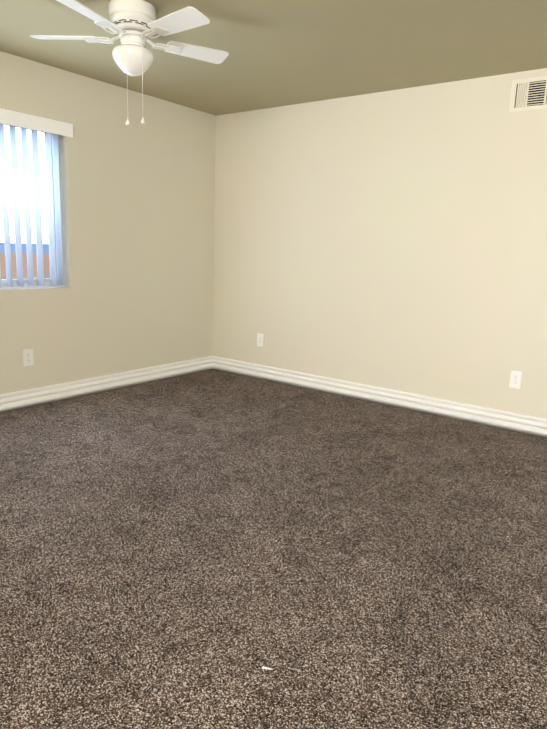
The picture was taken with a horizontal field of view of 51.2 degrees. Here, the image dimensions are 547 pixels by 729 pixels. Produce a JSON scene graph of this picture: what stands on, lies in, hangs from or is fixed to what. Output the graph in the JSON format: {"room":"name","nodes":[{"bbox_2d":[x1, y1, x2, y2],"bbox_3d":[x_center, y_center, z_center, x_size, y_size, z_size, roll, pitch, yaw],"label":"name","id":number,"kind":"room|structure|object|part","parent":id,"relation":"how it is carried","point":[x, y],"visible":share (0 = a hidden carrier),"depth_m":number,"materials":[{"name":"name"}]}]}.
{"room":"empty bedroom","nodes":[
{"label":"empty bedroom","id":0,"kind":"room"},
{"bbox_2d":[0,51,215,393],"bbox_3d":[-2.755,-0.688,2.941,0.150,2.440,7.000,11,14,36],"label":"wall","id":1,"kind":"structure","parent":0,"point":[135,292],"depth_m":4.70,"materials":[{"name":"paint"}]},
{"bbox_2d":[23,349,33,365],"bbox_3d":[-1.819,-0.052,4.243,0.007,0.125,0.078,11,14,36],"label":"electrical outlet","id":2,"kind":"object","parent":1,"relation":"attached to","point":[28,358],"visible":1,"depth_m":4.24,"materials":[{"name":"white plastic"}]},
{"bbox_2d":[0,124,63,288],"bbox_3d":[-2.107,-1.096,3.797,0.050,1.195,1.520,11,14,36],"label":"window","id":3,"kind":"structure","parent":1,"relation":"in","point":[36,285],"depth_m":4.23,"materials":[{"name":"white"}]},
{"bbox_2d":[0,108,72,287],"bbox_3d":[-2.037,-1.096,3.743,0.105,1.185,1.620,11,14,36],"label":"window blinds","id":4,"kind":"object","parent":3,"relation":"attached to","point":[25,122],"visible":0.96,"depth_m":4.13,"materials":[{"name":"white"}]},
{"bbox_2d":[0,356,211,412],"bbox_3d":[-2.729,0.456,3.121,0.021,0.130,7.000,11,14,36],"label":"baseboard","id":5,"kind":"structure","parent":1,"relation":"attached to","point":[56,392],"depth_m":4.75,"materials":[{"name":"white wood"}]},
{"bbox_2d":[0,368,546,728],"bbox_3d":[-0.349,1.012,1.394,6.300,0.100,7.300,11,14,36],"label":"floor","id":6,"kind":"structure","parent":0,"point":[197,550],"depth_m":2.28,"materials":[{"name":"carpet"}]},
{"bbox_2d":[0,0,546,115],"bbox_3d":[-0.258,-1.476,0.888,6.300,0.100,7.300,11,14,36],"label":"ceiling","id":7,"kind":"structure","parent":0,"point":[286,52],"depth_m":3.47,"materials":[{"name":"paint"}]},
{"bbox_2d":[30,0,228,124],"bbox_3d":[-0.726,-1.562,3.003,1.021,0.606,1.048,11,14,36],"label":"ceiling fan","id":8,"kind":"object","parent":7,"relation":"hanging from","point":[134,24],"visible":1,"depth_m":2.92,"materials":[{"name":"white metal"}]},
{"bbox_3d":[-0.737,-1.766,2.986,0.240,0.202,0.240,11,14,36],"label":"motor","id":9,"kind":"part","parent":8,"relation":"part of","materials":[{"name":"white metal"}]},
{"bbox_3d":[-0.742,-1.604,3.019,0.215,0.144,0.215,11,14,36],"label":"globe","id":10,"kind":"part","parent":8,"relation":"part of","materials":[{"name":"white glass"}]},
{"bbox_2d":[213,68,546,418],"bbox_3d":[1.850,-0.725,3.952,6.300,2.440,0.150,11,14,36],"label":"wall","id":11,"kind":"structure","parent":0,"point":[394,240],"depth_m":4.50,"materials":[{"name":"paint"}]},
{"bbox_2d":[257,333,263,346],"bbox_3d":[-0.125,-0.234,5.452,0.078,0.125,0.007,11,14,36],"label":"electrical outlet","id":12,"kind":"object","parent":11,"relation":"attached to","point":[260,339],"visible":1,"depth_m":5.45,"materials":[{"name":"white plastic"}]},
{"bbox_2d":[212,356,546,437],"bbox_3d":[1.757,0.418,4.114,5.940,0.130,0.021,11,14,36],"label":"baseboard","id":13,"kind":"structure","parent":11,"relation":"attached to","point":[522,423],"depth_m":4.67,"materials":[{"name":"white wood"}]},
{"bbox_2d":[509,370,521,388],"bbox_3d":[1.733,0.109,4.088,0.078,0.125,0.007,11,14,36],"label":"electrical outlet","id":14,"kind":"object","parent":11,"relation":"attached to","point":[515,378],"visible":1,"depth_m":4.09,"materials":[{"name":"white plastic"}]},
{"bbox_2d":[509,76,546,111],"bbox_3d":[1.730,-1.784,3.759,0.330,0.202,0.007,11,14,36],"label":"air vent","id":15,"kind":"object","parent":11,"relation":"in","point":[527,94],"visible":1,"depth_m":3.79,"materials":[{"name":"white metal"}]},
{"label":"outside","id":16,"kind":"structure","parent":0,"visible":0},
{"bbox_2d":[0,253,49,278],"bbox_3d":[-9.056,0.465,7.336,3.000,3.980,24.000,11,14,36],"label":"wall","id":17,"kind":"structure","parent":16,"point":[14,267],"depth_m":10.38,"materials":[{"name":"paint"}]},
{"bbox_2d":[0,242,48,253],"bbox_3d":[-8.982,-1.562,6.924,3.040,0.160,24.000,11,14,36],"label":"band","id":18,"kind":"object","parent":17,"relation":"on","point":[46,246],"depth_m":10.35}
]}

